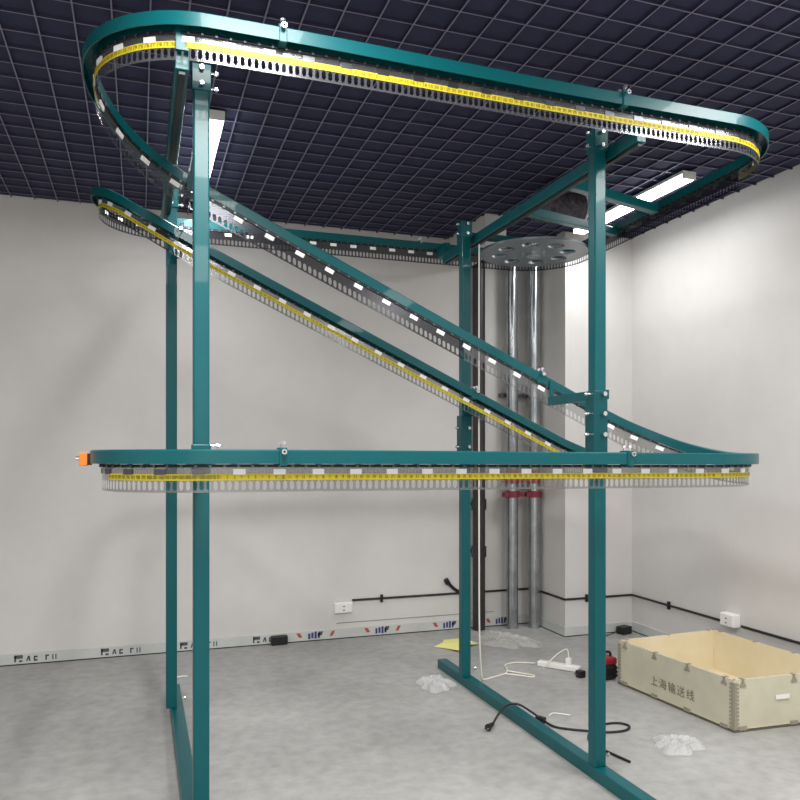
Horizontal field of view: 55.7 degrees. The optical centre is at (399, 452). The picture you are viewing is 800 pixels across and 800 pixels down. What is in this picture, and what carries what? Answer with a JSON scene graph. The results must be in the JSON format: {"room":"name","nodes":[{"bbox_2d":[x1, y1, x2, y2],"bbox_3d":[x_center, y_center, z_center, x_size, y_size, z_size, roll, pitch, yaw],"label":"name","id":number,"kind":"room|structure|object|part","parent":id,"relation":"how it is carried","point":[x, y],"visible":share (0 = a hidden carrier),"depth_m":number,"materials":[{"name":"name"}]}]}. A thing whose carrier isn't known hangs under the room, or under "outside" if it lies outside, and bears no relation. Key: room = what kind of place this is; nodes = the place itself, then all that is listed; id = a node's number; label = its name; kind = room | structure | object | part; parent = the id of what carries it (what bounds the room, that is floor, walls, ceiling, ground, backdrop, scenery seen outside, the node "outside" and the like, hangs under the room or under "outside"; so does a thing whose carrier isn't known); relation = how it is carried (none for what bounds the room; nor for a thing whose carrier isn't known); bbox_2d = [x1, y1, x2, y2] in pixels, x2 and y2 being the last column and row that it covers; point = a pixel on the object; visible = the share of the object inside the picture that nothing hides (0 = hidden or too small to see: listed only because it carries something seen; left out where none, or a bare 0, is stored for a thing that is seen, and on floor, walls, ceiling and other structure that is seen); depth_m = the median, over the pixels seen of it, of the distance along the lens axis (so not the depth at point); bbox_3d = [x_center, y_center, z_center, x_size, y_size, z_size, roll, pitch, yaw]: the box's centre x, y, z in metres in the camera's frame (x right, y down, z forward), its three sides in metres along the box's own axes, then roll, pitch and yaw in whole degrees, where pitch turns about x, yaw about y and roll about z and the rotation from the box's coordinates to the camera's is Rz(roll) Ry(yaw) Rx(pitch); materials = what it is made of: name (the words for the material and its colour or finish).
{"room":"industrial workshop","nodes":[
{"label":"industrial workshop","id":0,"kind":"room"},
{"bbox_2d":[0,194,527,654],"bbox_3d":[-1.809,-0.160,5.776,7.930,3.320,0.200,0,0,-19],"label":"wall","id":1,"kind":"structure","parent":0,"point":[83,298],"depth_m":5.81,"materials":[{"name":"white paint"}]},
{"bbox_2d":[0,614,527,666],"bbox_3d":[-2.079,1.460,5.571,6.885,0.080,0.015,0,0,-19],"label":"baseboard","id":2,"kind":"structure","parent":1,"relation":"attached to","point":[316,635],"depth_m":5.86,"materials":[{"name":"white plastic"}]},
{"bbox_2d":[334,602,352,613],"bbox_3d":[-0.456,1.250,6.117,0.150,0.085,0.032,0,0,-19],"label":"outlet box","id":3,"kind":"object","parent":1,"relation":"attached to","point":[341,607],"visible":1,"depth_m":6.10,"materials":[{"name":"white plastic"}]},
{"bbox_2d":[352,592,458,601],"bbox_3d":[0.100,1.195,6.315,1.030,0.060,0.020,0,0,-19],"label":"conduit","id":4,"kind":"object","parent":1,"relation":"attached to","point":[381,597],"visible":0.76,"depth_m":6.27,"materials":[{"name":"black plastic"}]},
{"bbox_2d":[336,611,493,623],"bbox_3d":[0.149,1.375,6.341,1.400,0.004,0.004,0,0,-19],"label":"trim","id":5,"kind":"structure","parent":1,"relation":"attached to","point":[490,611],"depth_m":6.29,"materials":[{"name":"grey"}]},
{"bbox_2d":[444,578,458,592],"bbox_3d":[0.438,1.126,6.428,0.150,0.137,0.042,0,0,-28],"label":"conduit elbow","id":6,"kind":"object","parent":1,"relation":"attached to","point":[446,580],"visible":0.96,"depth_m":6.41,"materials":[{"name":"black plastic"}]},
{"bbox_2d":[448,213,505,267],"bbox_3d":[0.612,-1.700,6.115,0.175,0.240,0.730,0,0,-19],"label":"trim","id":7,"kind":"structure","parent":1,"relation":"attached to","point":[481,222],"depth_m":5.81,"materials":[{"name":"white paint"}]},
{"bbox_2d":[471,263,485,630],"bbox_3d":[0.665,-0.154,6.438,0.150,3.309,0.154,0,0,-19],"label":"drain pipe","id":8,"kind":"object","parent":1,"relation":"attached to","point":[474,502],"visible":0.56,"depth_m":6.38,"materials":[{"name":"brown metal"}]},
{"bbox_2d":[498,247,523,628],"bbox_3d":[0.951,-0.154,6.513,0.179,3.309,0.187,0,0,-19],"label":"pipe","id":9,"kind":"object","parent":1,"relation":"attached to","point":[512,495],"visible":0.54,"depth_m":6.44,"materials":[{"name":"silver metal"}]},
{"bbox_2d":[485,588,564,600],"bbox_3d":[1.030,1.195,6.354,0.495,0.018,0.549,0,0,-19],"label":"conduit","id":10,"kind":"object","parent":1,"relation":"attached to","point":[499,590],"visible":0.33,"depth_m":6.54,"materials":[{"name":"black plastic"}]},
{"bbox_2d":[518,266,541,628],"bbox_3d":[1.128,-0.154,6.553,0.160,3.309,0.227,0,0,-19],"label":"pipe","id":11,"kind":"object","parent":1,"relation":"attached to","point":[533,495],"visible":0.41,"depth_m":6.46,"materials":[{"name":"silver metal"}]},
{"bbox_2d":[540,617,565,636],"bbox_3d":[1.261,1.460,6.426,0.015,0.080,0.540,0,0,-19],"label":"baseboard","id":12,"kind":"structure","parent":1,"relation":"attached to","point":[554,627],"depth_m":6.34,"materials":[{"name":"white plastic"}]},
{"bbox_2d":[0,0,799,239],"bbox_3d":[-0.290,-1.923,1.354,7.930,0.234,9.550,0,0,-19],"label":"ceiling","id":13,"kind":"structure","parent":0,"point":[290,149],"depth_m":3.98,"materials":[{"name":"blue"}]},
{"bbox_2d":[209,109,224,177],"bbox_3d":[-1.163,-1.770,4.528,0.105,0.053,1.200,0,0,-19],"label":"ceiling light","id":14,"kind":"object","parent":13,"relation":"attached to","point":[216,117],"visible":0.27,"depth_m":4.10,"materials":[{"name":"white plastic"}]},
{"bbox_2d":[531,189,587,224],"bbox_3d":[1.060,-1.661,5.037,0.337,0.281,0.220,0,0,-19],"label":"flexible duct","id":15,"kind":"object","parent":13,"relation":"hanging from","point":[571,204],"visible":0.41,"depth_m":4.97,"materials":[{"name":"metal"}]},
{"bbox_2d":[573,228,587,234],"bbox_3d":[1.410,-1.770,5.961,0.170,0.053,0.128,0,0,-19],"label":"ceiling light","id":16,"kind":"object","parent":13,"relation":"attached to","point":[575,231],"depth_m":5.99,"materials":[{"name":"white plastic"}]},
{"bbox_2d":[606,205,633,222],"bbox_3d":[1.545,-1.770,5.526,0.179,0.053,0.369,0,0,-19],"label":"ceiling light","id":17,"kind":"object","parent":13,"relation":"attached to","point":[616,211],"depth_m":5.52,"materials":[{"name":"white plastic"}]},
{"bbox_2d":[633,170,695,201],"bbox_3d":[1.741,-1.770,4.959,0.185,0.053,0.556,0,0,-19],"label":"ceiling light","id":18,"kind":"object","parent":13,"relation":"attached to","point":[668,185],"depth_m":4.98,"materials":[{"name":"white plastic"}]},
{"bbox_2d":[0,623,799,799],"bbox_3d":[-0.290,1.550,1.354,7.930,0.100,9.550,0,0,-19],"label":"floor","id":19,"kind":"structure","parent":0,"point":[370,717],"depth_m":4.05,"materials":[{"name":"concrete"}]},
{"bbox_2d":[271,635,287,645],"bbox_3d":[-0.945,1.464,5.924,0.130,0.070,0.045,0,0,-22],"label":"block","id":20,"kind":"object","parent":19,"relation":"on","point":[277,639],"visible":1,"depth_m":5.91,"materials":[{"name":"black plastic"}]},
{"bbox_2d":[75,10,768,799],"bbox_3d":[0.091,-0.028,4.023,3.325,3.055,2.831,0,0,-19],"label":"conveyor","id":21,"kind":"object","parent":19,"relation":"on","point":[183,31],"visible":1,"depth_m":3.36,"materials":[{"name":"teal metal"}]},
{"bbox_2d":[79,453,87,465],"bbox_3d":[-1.214,0.024,2.903,0.030,0.050,0.050,0,0,-19],"label":"switch","id":22,"kind":"object","parent":21,"relation":"attached to","point":[83,457],"depth_m":2.88,"materials":[{"name":"orange plastic"}]},
{"bbox_2d":[87,453,91,464],"bbox_3d":[-1.196,0.024,2.909,0.020,0.045,0.045,0,0,-19],"label":"switch","id":23,"kind":"object","parent":21,"relation":"attached to","point":[88,454],"depth_m":2.89,"materials":[{"name":"black plastic"}]},
{"bbox_3d":[-1.577,-1.356,4.449,0.445,0.340,0.890,0,0,-19],"label":"rail","id":24,"kind":"part","parent":21,"relation":"part of","materials":[{"name":"teal metal"}]},
{"bbox_3d":[-1.562,-1.323,4.454,0.413,0.299,0.825,0,0,-19],"label":"roller chain","id":25,"kind":"part","parent":21,"relation":"part of","materials":[{"name":"black"}]},
{"bbox_3d":[-1.008,-1.359,2.974,0.445,0.332,0.890,0,0,-19],"label":"rail","id":26,"kind":"part","parent":21,"relation":"part of","materials":[{"name":"teal metal"}]},
{"bbox_3d":[-0.993,-1.327,2.979,0.413,0.292,0.825,0,0,-19],"label":"roller chain","id":27,"kind":"part","parent":21,"relation":"part of","materials":[{"name":"black"}]},
{"bbox_3d":[-0.930,0.013,2.730,0.629,0.053,0.165,0,0,26],"label":"rail","id":28,"kind":"part","parent":21,"relation":"part of","materials":[{"name":"teal metal"}]},
{"bbox_3d":[-0.923,0.047,2.744,0.577,0.014,0.133,0,0,26],"label":"roller chain","id":29,"kind":"part","parent":21,"relation":"part of","materials":[{"name":"black"}]},
{"bbox_3d":[-1.296,-0.025,4.292,0.060,2.930,0.060,0,0,-19],"label":"post","id":30,"kind":"part","parent":21,"relation":"part of","materials":[{"name":"teal metal"}]},
{"bbox_3d":[-0.767,-0.025,2.919,0.060,2.930,0.060,0,0,-19],"label":"post","id":31,"kind":"part","parent":21,"relation":"part of","materials":[{"name":"teal metal"}]},
{"bbox_3d":[-0.346,-1.466,5.297,2.435,0.012,0.022,0,0,-19],"label":"roller chain","id":32,"kind":"part","parent":21,"relation":"part of","materials":[{"name":"black metal"}]},
{"bbox_3d":[-0.352,-1.500,5.314,2.436,0.051,0.050,0,0,-19],"label":"rail","id":33,"kind":"part","parent":21,"relation":"part of","materials":[{"name":"teal metal"}]},
{"bbox_3d":[-0.090,-0.605,4.535,2.425,1.158,0.022,0,0,-19],"label":"roller chain","id":34,"kind":"part","parent":21,"relation":"part of","materials":[{"name":"black"}]},
{"bbox_3d":[-0.084,-0.638,4.518,2.426,1.198,0.050,0,0,-19],"label":"rail","id":35,"kind":"part","parent":21,"relation":"part of","materials":[{"name":"teal metal"}]},
{"bbox_3d":[0.117,-0.674,3.785,2.210,1.034,0.022,0,0,-19],"label":"roller chain","id":36,"kind":"part","parent":21,"relation":"part of","materials":[{"name":"black metal"}]},
{"bbox_3d":[0.111,-0.707,3.802,2.211,1.075,0.050,0,0,-19],"label":"rail","id":37,"kind":"part","parent":21,"relation":"part of","materials":[{"name":"teal metal"}]},
{"bbox_3d":[0.418,-0.025,4.880,0.060,2.930,0.060,0,0,-19],"label":"post","id":38,"kind":"part","parent":21,"relation":"part of","materials":[{"name":"teal metal"}]},
{"bbox_3d":[0.392,0.052,3.029,2.182,0.025,0.022,0,0,-19],"label":"roller chain","id":39,"kind":"part","parent":21,"relation":"part of","materials":[{"name":"black"}]},
{"bbox_3d":[0.407,-1.460,3.034,2.270,0.025,0.022,0,0,-19],"label":"roller chain","id":40,"kind":"part","parent":21,"relation":"part of","materials":[{"name":"black"}]},
{"bbox_3d":[0.397,0.019,3.012,2.183,0.064,0.050,0,0,-19],"label":"rail","id":41,"kind":"part","parent":21,"relation":"part of","materials":[{"name":"teal metal"}]},
{"bbox_3d":[0.412,-1.494,3.018,2.271,0.064,0.050,0,0,-19],"label":"rail","id":42,"kind":"part","parent":21,"relation":"part of","materials":[{"name":"teal metal"}]},
{"bbox_3d":[0.802,-0.317,4.007,0.024,0.125,0.008,0,0,-19],"label":"bracket plate","id":43,"kind":"part","parent":21,"relation":"part of","materials":[{"name":"teal paint"}]},
{"bbox_3d":[1.137,-0.022,5.381,0.445,0.135,0.890,0,0,-19],"label":"rail","id":44,"kind":"part","parent":21,"relation":"part of","materials":[{"name":"teal metal"}]},
{"bbox_3d":[0.909,-0.025,3.495,0.060,2.930,0.060,0,0,-19],"label":"post","id":45,"kind":"part","parent":21,"relation":"part of","materials":[{"name":"teal metal"}]},
{"bbox_3d":[1.548,-1.494,4.657,0.050,0.063,1.584,0,0,-15],"label":"rail","id":46,"kind":"part","parent":21,"relation":"part of","materials":[{"name":"teal metal"}]},
{"bbox_3d":[1.531,-1.460,4.653,0.022,0.024,1.583,0,0,-15],"label":"roller chain","id":47,"kind":"part","parent":21,"relation":"part of","materials":[{"name":"black"}]},
{"bbox_3d":[1.488,-0.051,3.831,0.413,0.232,0.825,0,0,-19],"label":"roller chain","id":48,"kind":"part","parent":21,"relation":"part of","materials":[{"name":"black"}]},
{"bbox_3d":[1.503,-0.084,3.836,0.445,0.272,0.890,0,0,-19],"label":"rail","id":49,"kind":"part","parent":21,"relation":"part of","materials":[{"name":"teal metal"}]},
{"bbox_3d":[1.659,-1.454,3.619,0.124,0.013,0.558,0,0,28],"label":"roller chain","id":50,"kind":"part","parent":21,"relation":"part of","materials":[{"name":"black"}]},
{"bbox_3d":[1.673,-1.487,3.611,0.157,0.051,0.608,0,0,28],"label":"rail","id":51,"kind":"part","parent":21,"relation":"part of","materials":[{"name":"teal metal"}]},
{"bbox_2d":[434,638,478,649],"bbox_3d":[0.429,1.488,5.901,0.296,0.016,0.360,0,0,30],"label":"paper sheet","id":52,"kind":"object","parent":19,"relation":"on","point":[453,644],"visible":0.58,"depth_m":5.88,"materials":[{"name":"yellow paper"}]},
{"bbox_2d":[476,630,540,648],"bbox_3d":[0.835,1.470,6.031,0.639,0.051,0.453,0,0,30],"label":"plastic wrap","id":53,"kind":"object","parent":19,"relation":"on","point":[492,638],"visible":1,"depth_m":5.94,"materials":[{"name":"grey"}]},
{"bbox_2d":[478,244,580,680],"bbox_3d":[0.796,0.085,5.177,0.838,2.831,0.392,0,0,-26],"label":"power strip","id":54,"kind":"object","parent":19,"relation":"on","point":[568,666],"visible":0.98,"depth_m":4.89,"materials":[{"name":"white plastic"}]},
{"bbox_3d":[0.717,0.085,5.131,0.609,2.831,0.450,0,0,-19],"label":"cord","id":55,"kind":"part","parent":54,"relation":"part of","materials":[{"name":"beige plastic"}]},
{"bbox_3d":[0.813,1.491,5.109,0.204,0.018,0.076,0,0,22],"label":"cord","id":56,"kind":"part","parent":54,"relation":"part of","materials":[{"name":"beige plastic"}]},
{"bbox_2d":[484,702,630,762],"bbox_3d":[0.913,1.453,4.078,0.783,0.095,0.516,0,0,32],"label":"extension cord","id":57,"kind":"object","parent":19,"relation":"on","point":[488,727],"visible":0.82,"depth_m":4.12,"materials":[{"name":"black plastic"}]},
{"bbox_2d":[548,712,570,715],"bbox_3d":[0.908,1.494,4.332,0.130,0.008,0.048,0,0,-2],"label":"cable tie","id":58,"kind":"object","parent":19,"relation":"on","point":[553,712],"visible":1,"depth_m":4.33,"materials":[{"name":"white plastic"}]},
{"bbox_2d":[574,669,585,677],"bbox_3d":[1.200,1.476,5.057,0.065,0.046,0.050,0,0,-30],"label":"plug adapter","id":59,"kind":"object","parent":19,"relation":"on","point":[580,673],"visible":1,"depth_m":5.04,"materials":[{"name":"black plastic"}]},
{"bbox_2d":[606,650,617,679],"bbox_3d":[1.355,1.404,5.031,0.154,0.183,0.124,0,0,-19],"label":"tool case","id":60,"kind":"object","parent":19,"relation":"on","point":[611,667],"visible":0.45,"depth_m":4.99,"materials":[{"name":"black plastic"}]},
{"bbox_3d":[1.355,1.375,5.031,0.142,0.050,0.113,0,0,-19],"label":"lid","id":61,"kind":"part","parent":60,"relation":"part of","materials":[{"name":"red paint"}]},
{"bbox_2d":[606,625,631,635],"bbox_3d":[1.733,1.468,6.214,0.408,0.062,0.091,0,0,-29],"label":"junction box","id":62,"kind":"object","parent":19,"relation":"on","point":[622,629],"visible":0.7,"depth_m":6.25,"materials":[{"name":"black plastic"}]},
{"bbox_2d":[618,629,799,732],"bbox_3d":[1.974,1.357,4.622,0.856,0.284,1.043,0,0,-19],"label":"wooden crate","id":63,"kind":"object","parent":19,"relation":"on","point":[735,684],"visible":1,"depth_m":4.54,"materials":[{"name":"brown wood"}]},
{"bbox_3d":[1.795,1.353,5.073,0.801,0.270,0.014,0,0,-22],"label":"panel","id":64,"kind":"part","parent":63,"relation":"part of","materials":[{"name":"brown wood"}]},
{"bbox_3d":[1.612,1.353,4.495,0.014,0.270,0.947,0,0,-23],"label":"panel","id":65,"kind":"part","parent":63,"relation":"part of","materials":[{"name":"brown wood"}]},
{"bbox_3d":[1.974,1.492,4.621,0.850,0.015,1.036,0,0,-19],"label":"panel","id":66,"kind":"part","parent":63,"relation":"part of","materials":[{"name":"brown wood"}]},
{"bbox_3d":[2.345,1.353,4.749,0.014,0.270,1.031,0,0,-21],"label":"panel","id":67,"kind":"part","parent":63,"relation":"part of","materials":[{"name":"brown wood"}]},
{"bbox_3d":[2.163,1.353,4.170,0.781,0.270,0.014,0,0,-16],"label":"panel","id":68,"kind":"part","parent":63,"relation":"part of","materials":[{"name":"brown wood"}]},
{"bbox_2d":[540,231,631,626],"bbox_3d":[1.567,-0.160,6.544,0.645,3.320,0.540,0,0,-19],"label":"wall pier","id":69,"kind":"object","parent":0,"point":[563,291],"visible":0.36,"depth_m":6.33,"materials":[{"name":"white paint"}]},
{"bbox_2d":[566,621,631,636],"bbox_3d":[1.651,1.460,6.281,0.633,0.080,0.015,0,0,-19],"label":"baseboard","id":70,"kind":"object","parent":69,"relation":"attached to","point":[581,630],"visible":0.43,"depth_m":6.23,"materials":[{"name":"white plastic"}]},
{"bbox_2d":[632,164,799,653],"bbox_3d":[3.365,-0.160,2.609,0.200,3.320,9.150,0,0,-19],"label":"wall","id":71,"kind":"structure","parent":0,"point":[716,286],"depth_m":5.40,"materials":[{"name":"white paint"}]},
{"bbox_2d":[565,594,719,620],"bbox_3d":[1.825,1.195,5.781,0.654,0.060,1.070,0,0,-19],"label":"conduit","id":72,"kind":"object","parent":71,"relation":"attached to","point":[668,604],"visible":0.75,"depth_m":6.08,"materials":[{"name":"black plastic"}]},
{"bbox_2d":[632,621,667,636],"bbox_3d":[3.353,1.460,2.319,0.015,0.080,8.610,0,0,-19],"label":"baseboard","id":73,"kind":"structure","parent":71,"relation":"attached to","point":[644,630],"depth_m":6.21,"materials":[{"name":"white plastic"}]},
{"bbox_2d":[720,611,739,627],"bbox_3d":[2.303,1.165,5.290,0.068,0.090,0.130,0,0,-19],"label":"outlet box","id":74,"kind":"object","parent":71,"relation":"attached to","point":[729,619],"visible":1,"depth_m":5.25,"materials":[{"name":"white plastic"}]},
{"bbox_3d":[2.276,1.165,5.280,0.006,0.077,0.112,0,0,-19],"label":"plate","id":75,"kind":"part","parent":74,"relation":"part of","materials":[{"name":"white plastic"}]},
{"bbox_2d":[741,625,799,644],"bbox_3d":[3.274,1.195,2.536,0.020,0.060,5.670,0,0,-19],"label":"conduit","id":76,"kind":"object","parent":71,"relation":"attached to","point":[742,626],"visible":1,"depth_m":4.97,"materials":[{"name":"black plastic"}]}
]}

